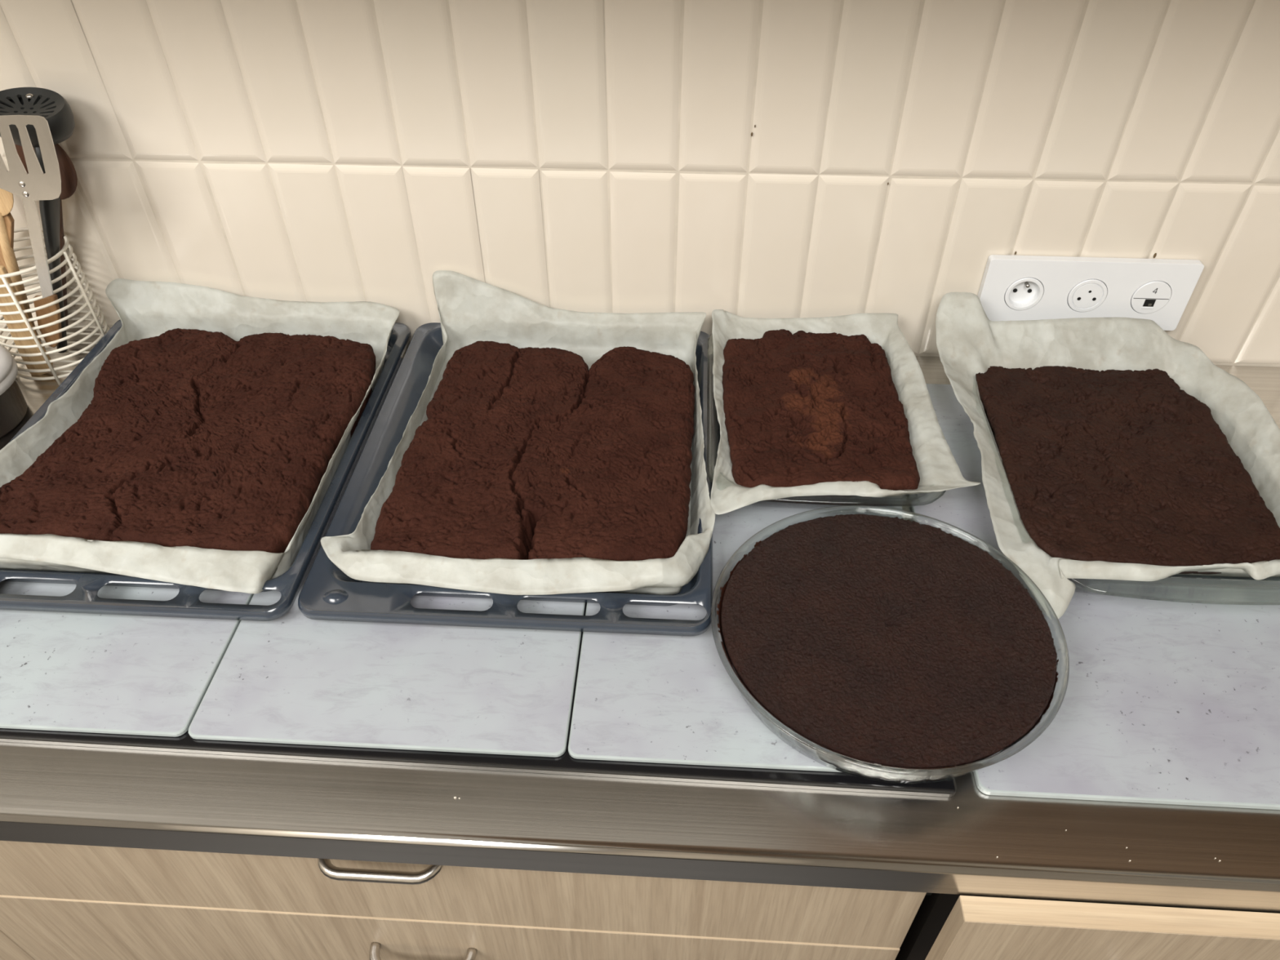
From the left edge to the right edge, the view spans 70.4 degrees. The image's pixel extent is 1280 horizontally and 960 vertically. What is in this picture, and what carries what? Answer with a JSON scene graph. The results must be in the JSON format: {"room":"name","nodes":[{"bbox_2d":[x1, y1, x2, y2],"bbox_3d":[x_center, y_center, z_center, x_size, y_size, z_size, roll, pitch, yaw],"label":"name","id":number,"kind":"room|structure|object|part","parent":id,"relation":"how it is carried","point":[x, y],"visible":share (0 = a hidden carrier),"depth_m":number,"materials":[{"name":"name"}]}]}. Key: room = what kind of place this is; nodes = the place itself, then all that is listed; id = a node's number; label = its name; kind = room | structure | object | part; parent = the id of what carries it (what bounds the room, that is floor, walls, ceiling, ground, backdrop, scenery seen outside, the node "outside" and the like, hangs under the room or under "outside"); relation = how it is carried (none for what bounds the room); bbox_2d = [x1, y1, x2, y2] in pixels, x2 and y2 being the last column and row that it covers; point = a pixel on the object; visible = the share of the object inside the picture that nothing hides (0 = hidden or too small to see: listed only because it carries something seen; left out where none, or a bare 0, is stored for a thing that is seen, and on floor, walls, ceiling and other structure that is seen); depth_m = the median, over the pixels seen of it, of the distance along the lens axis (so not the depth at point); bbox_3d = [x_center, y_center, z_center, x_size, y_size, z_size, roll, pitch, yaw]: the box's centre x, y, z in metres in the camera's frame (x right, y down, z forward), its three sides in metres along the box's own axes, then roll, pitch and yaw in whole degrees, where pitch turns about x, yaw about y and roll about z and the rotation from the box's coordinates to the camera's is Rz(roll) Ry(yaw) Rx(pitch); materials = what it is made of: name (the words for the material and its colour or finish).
{"room":"kitchen","nodes":[
{"label":"kitchen","id":0,"kind":"room"},
{"bbox_2d":[0,0,1279,366],"bbox_3d":[-0.071,-0.474,0.936,4.200,2.520,0.120,2,42,3],"label":"wall","id":1,"kind":"structure","parent":0,"point":[744,158],"depth_m":0.96,"materials":[{"name":"tile"}]},
{"bbox_2d":[977,254,1204,330],"bbox_3d":[0.508,-0.213,1.038,0.233,0.086,0.012,2,42,3],"label":"panel","id":2,"kind":"object","parent":1,"relation":"attached to","point":[1012,287],"visible":0.99,"depth_m":1.03,"materials":[{"name":"white plastic"}]},
{"bbox_2d":[1004,277,1044,310],"bbox_3d":[0.440,-0.215,1.041,0.042,0.042,0.010,2,42,3],"label":"outlet","id":3,"kind":"object","parent":2,"relation":"attached to","point":[1020,293],"depth_m":1.04,"materials":[{"name":"plastic"}]},
{"bbox_2d":[1066,279,1107,311],"bbox_3d":[0.511,-0.213,1.038,0.042,0.042,0.010,2,42,3],"label":"outlet","id":4,"kind":"object","parent":2,"relation":"attached to","point":[1082,295],"depth_m":1.03,"materials":[{"name":"white plastic"}]},
{"bbox_2d":[1130,280,1171,313],"bbox_3d":[0.582,-0.210,1.034,0.042,0.042,0.010,2,42,3],"label":"outlet","id":5,"kind":"object","parent":2,"relation":"attached to","point":[1146,296],"depth_m":1.03,"materials":[{"name":"white plastic"}]},
{"bbox_3d":[-0.160,1.555,0.621,4.200,0.060,3.320,2,42,3],"label":"floor","id":6,"kind":"structure","parent":0,"visible":0},
{"bbox_2d":[0,929,35,959],"bbox_3d":[-1.001,0.343,1.237,0.776,0.830,0.600,2,42,3],"label":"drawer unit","id":7,"kind":"object","parent":6,"relation":"on","point":[9,949],"visible":0.12,"depth_m":0.93,"materials":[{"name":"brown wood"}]},
{"bbox_2d":[0,840,926,959],"bbox_3d":[-0.183,0.383,1.190,0.859,0.830,0.628,2,42,3],"label":"drawer unit","id":8,"kind":"object","parent":6,"relation":"on","point":[58,901],"visible":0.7,"depth_m":0.80,"materials":[{"name":"brown wood"}]},
{"bbox_3d":[-0.206,0.304,0.715,0.103,0.009,0.027,2,42,3],"label":"handle","id":9,"kind":"part","parent":8,"relation":"part of","materials":[{"name":"metal"}]},
{"bbox_3d":[-0.204,0.450,0.846,0.101,0.009,0.027,2,42,3],"label":"handle","id":10,"kind":"part","parent":8,"relation":"part of","materials":[{"name":"metal"}]},
{"bbox_3d":[-0.199,0.501,0.923,0.859,0.295,0.019,2,42,3],"label":"drawer","id":11,"kind":"part","parent":8,"relation":"part of","materials":[{"name":"brown wood"}]},
{"bbox_2d":[0,329,1279,912],"bbox_3d":[-0.142,0.061,0.910,2.900,0.036,0.645,2,42,3],"label":"countertop","id":12,"kind":"structure","parent":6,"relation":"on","point":[50,793],"depth_m":0.67,"materials":[{"name":"metal"}]},
{"bbox_2d":[0,344,27,438],"bbox_3d":[-0.750,-0.091,0.998,0.130,0.074,0.130,2,42,3],"label":"tub","id":13,"kind":"object","parent":12,"relation":"on","point":[13,405],"visible":1,"depth_m":1.00,"materials":[{"name":"plastic"}]},
{"bbox_3d":[-0.750,-0.110,0.981,0.130,0.024,0.130,2,42,3],"label":"lid","id":14,"kind":"part","parent":13,"relation":"part of","materials":[{"name":"white plastic"}]},
{"bbox_2d":[0,226,110,385],"bbox_3d":[-0.707,-0.205,1.069,0.119,0.145,0.118,2,42,3],"label":"utensil basket","id":15,"kind":"object","parent":12,"relation":"on","point":[102,331],"visible":0.74,"depth_m":1.05,"materials":[{"name":"white metal"}]},
{"bbox_2d":[0,212,14,272],"bbox_3d":[-0.726,-0.272,1.014,0.069,0.098,0.007,2,42,3],"label":"wooden spatula","id":16,"kind":"object","parent":15,"relation":"in","point":[9,220],"visible":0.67,"depth_m":1.01,"materials":[{"name":"brown wood"}]},
{"bbox_2d":[0,188,37,335],"bbox_3d":[-0.716,-0.255,1.029,0.094,0.262,0.020,13,44,15],"label":"wooden spoon","id":17,"kind":"object","parent":15,"relation":"in","point":[6,200],"visible":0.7,"depth_m":1.02,"materials":[{"name":"brown wood"}]},
{"bbox_2d":[0,188,13,216],"bbox_3d":[-0.699,-0.320,0.966,0.060,0.080,0.010,2,42,3],"label":"bowl","id":18,"kind":"object","parent":17,"relation":"on","point":[6,200],"depth_m":0.98,"materials":[{"name":"brown wood"}]},
{"bbox_2d":[0,265,53,374],"bbox_3d":[-0.717,-0.182,1.045,0.036,0.149,0.006,2,42,3],"label":"wooden spatula","id":19,"kind":"object","parent":15,"relation":"in","point":[2,269],"visible":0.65,"depth_m":1.05,"materials":[{"name":"brown wood"}]},
{"bbox_2d":[0,115,61,298],"bbox_3d":[-0.619,-0.275,0.938,0.101,0.204,0.006,2,42,3],"label":"slotted turner","id":20,"kind":"object","parent":15,"relation":"in","point":[32,187],"visible":1,"depth_m":0.91,"materials":[{"name":"metal"}]},
{"bbox_3d":[-0.619,-0.318,0.898,0.101,0.086,0.001,2,42,3],"label":"blade","id":21,"kind":"part","parent":20,"relation":"part of","materials":[{"name":"metal"}]},
{"bbox_3d":[-0.643,-0.247,0.968,0.044,0.121,0.002,2,42,3],"label":"handle","id":22,"kind":"part","parent":20,"relation":"part of","materials":[{"name":"metal"}]},
{"bbox_2d":[0,87,75,353],"bbox_3d":[-0.643,-0.277,1.013,0.125,0.298,0.060,2,42,3],"label":"utensil","id":23,"kind":"object","parent":15,"relation":"in","point":[50,104],"visible":0.75,"depth_m":0.93,"materials":[{"name":"black plastic"}]},
{"bbox_3d":[-0.660,-0.257,1.019,0.095,0.261,0.031,-7,43,-7],"label":"handle","id":24,"kind":"part","parent":23,"relation":"part of","materials":[{"name":"black plastic"}]},
{"bbox_2d":[14,143,77,326],"bbox_3d":[-0.676,-0.280,1.050,0.128,0.261,0.016,10,43,11],"label":"wooden spoon","id":25,"kind":"object","parent":15,"relation":"in","point":[67,170],"visible":0.19,"depth_m":0.99,"materials":[{"name":"red wood"}]},
{"bbox_2d":[14,143,77,199],"bbox_3d":[-0.647,-0.343,0.984,0.070,0.080,0.007,2,42,3],"label":"bowl","id":26,"kind":"object","parent":25,"relation":"on","point":[67,170],"depth_m":0.98,"materials":[{"name":"red wood"}]},
{"bbox_3d":[-0.690,-0.256,1.077,0.098,0.189,0.012,11,44,12],"label":"handle","id":27,"kind":"part","parent":25,"relation":"part of","materials":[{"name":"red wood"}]},
{"bbox_2d":[33,294,62,347],"bbox_3d":[-0.686,-0.185,1.059,0.039,0.070,0.007,2,42,3],"label":"handle","id":28,"kind":"object","parent":15,"relation":"in","point":[51,298],"visible":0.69,"depth_m":1.05,"materials":[{"name":"beige wood"}]},
{"bbox_2d":[0,602,956,797],"bbox_3d":[-0.197,0.047,0.893,0.906,0.007,0.511,2,42,3],"label":"countertop gap","id":29,"kind":"object","parent":12,"relation":"in","point":[565,764],"visible":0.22,"depth_m":0.70,"materials":[{"name":"black glass"}]},
{"bbox_2d":[0,581,253,737],"bbox_3d":[-0.494,0.022,0.913,0.300,0.005,0.520,2,42,3],"label":"tile","id":30,"kind":"object","parent":29,"relation":"on","point":[141,675],"visible":0.27,"depth_m":0.76,"materials":[{"name":"stone"}]},
{"bbox_2d":[0,319,411,621],"bbox_3d":[-0.474,-0.039,0.957,0.368,0.026,0.460,2,42,3],"label":"baking tray","id":31,"kind":"object","parent":30,"relation":"on","point":[84,598],"visible":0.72,"depth_m":0.80,"materials":[{"name":"grey metal"}]},
{"bbox_2d":[0,328,375,553],"bbox_3d":[-0.462,-0.051,0.956,0.328,0.041,0.359,2,42,3],"label":"brownie slab","id":32,"kind":"object","parent":31,"relation":"in","point":[192,437],"visible":1,"depth_m":0.92,"materials":[{"name":"brown food"}]},
{"bbox_2d":[0,278,399,593],"bbox_3d":[-0.480,-0.063,0.948,0.373,0.070,0.446,2,42,3],"label":"paper","id":33,"kind":"object","parent":31,"relation":"on","point":[145,309],"visible":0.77,"depth_m":0.97,"materials":[{"name":"white paper"}]},
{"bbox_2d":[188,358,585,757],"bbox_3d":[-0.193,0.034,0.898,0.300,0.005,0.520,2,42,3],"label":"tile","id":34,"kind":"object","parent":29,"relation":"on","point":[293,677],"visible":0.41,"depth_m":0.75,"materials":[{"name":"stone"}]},
{"bbox_2d":[297,322,712,636],"bbox_3d":[-0.106,-0.027,0.943,0.361,0.026,0.458,2,42,3],"label":"baking tray","id":35,"kind":"object","parent":34,"relation":"on","point":[327,593],"visible":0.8,"depth_m":0.79,"materials":[{"name":"grey metal"}]},
{"bbox_2d":[320,270,715,595],"bbox_3d":[-0.101,-0.061,0.929,0.356,0.091,0.435,2,42,3],"label":"paper","id":36,"kind":"object","parent":35,"relation":"on","point":[471,310],"visible":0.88,"depth_m":0.90,"materials":[{"name":"white paper"}]},
{"bbox_2d":[370,340,694,560],"bbox_3d":[-0.091,-0.034,0.936,0.298,0.040,0.351,2,42,3],"label":"brownie slab","id":37,"kind":"object","parent":36,"relation":"on","point":[528,453],"visible":1,"depth_m":0.90,"materials":[{"name":"brown food"}]},
{"bbox_3d":[-0.197,0.047,0.893,0.906,0.004,0.511,2,42,3],"label":"metal frame","id":38,"kind":"part","parent":29,"relation":"part of","materials":[{"name":"silver metal"}]},
{"bbox_2d":[568,505,840,772],"bbox_3d":[0.109,0.045,0.885,0.300,0.005,0.520,2,42,3],"label":"tile","id":39,"kind":"object","parent":29,"relation":"on","point":[641,698],"visible":0.24,"depth_m":0.74,"materials":[{"name":"stone"}]},
{"bbox_2d":[706,333,946,510],"bbox_3d":[0.188,-0.069,0.977,0.232,0.038,0.310,2,42,3],"label":"glass dish","id":40,"kind":"object","parent":39,"relation":"on","point":[903,502],"visible":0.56,"depth_m":0.87,"materials":[{"name":"white"}]},
{"bbox_2d":[710,309,980,514],"bbox_3d":[0.203,-0.072,0.960,0.256,0.052,0.327,2,42,3],"label":"paper","id":41,"kind":"object","parent":40,"relation":"in","point":[936,464],"visible":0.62,"depth_m":0.95,"materials":[{"name":"white paper"}]},
{"bbox_2d":[722,328,919,490],"bbox_3d":[0.184,-0.076,0.968,0.192,0.045,0.280,2,42,3],"label":"brownie slab","id":42,"kind":"object","parent":41,"relation":"on","point":[801,408],"visible":0.99,"depth_m":0.94,"materials":[{"name":"brown food"}]},
{"bbox_2d":[711,505,1069,783],"bbox_3d":[0.202,0.130,0.757,0.289,0.040,0.279,2,42,3],"label":"dish","id":43,"kind":"object","parent":39,"relation":"on","point":[843,763],"visible":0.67,"depth_m":0.71,"materials":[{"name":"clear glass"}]},
{"bbox_2d":[720,513,1057,768],"bbox_3d":[0.202,0.128,0.755,0.269,0.033,0.260,5,43,6],"label":"round cake","id":44,"kind":"object","parent":43,"relation":"in","point":[882,640],"visible":1,"depth_m":0.73,"materials":[{"name":"brown food"}]},
{"bbox_2d":[911,383,1279,809],"bbox_3d":[0.472,0.069,0.866,0.404,0.006,0.520,2,42,3],"label":"tile","id":45,"kind":"object","parent":12,"relation":"on","point":[1165,702],"visible":0.27,"depth_m":0.74,"materials":[{"name":"stone"}]},
{"bbox_2d":[972,375,1279,604],"bbox_3d":[0.496,-0.006,0.915,0.294,0.040,0.370,2,42,3],"label":"glass dish","id":46,"kind":"object","parent":45,"relation":"on","point":[1206,589],"visible":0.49,"depth_m":0.78,"materials":[{"name":"white"}]},
{"bbox_2d":[935,292,1279,618],"bbox_3d":[0.485,-0.037,0.897,0.326,0.094,0.412,2,42,3],"label":"paper","id":47,"kind":"object","parent":46,"relation":"on","point":[968,343],"visible":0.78,"depth_m":0.99,"materials":[{"name":"white paper"}]},
{"bbox_2d":[975,365,1279,574],"bbox_3d":[0.480,-0.018,0.918,0.246,0.037,0.323,2,42,3],"label":"brownie slab","id":48,"kind":"object","parent":47,"relation":"on","point":[1126,466],"visible":0.99,"depth_m":0.89,"materials":[{"name":"brown food"}]},
{"bbox_2d":[895,892,1279,959],"bbox_3d":[0.655,0.429,1.135,0.820,0.830,0.675,2,42,3],"label":"cabinet","id":49,"kind":"object","parent":6,"relation":"on","point":[944,926],"visible":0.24,"depth_m":0.66,"materials":[{"name":"brown wood"}]}
]}

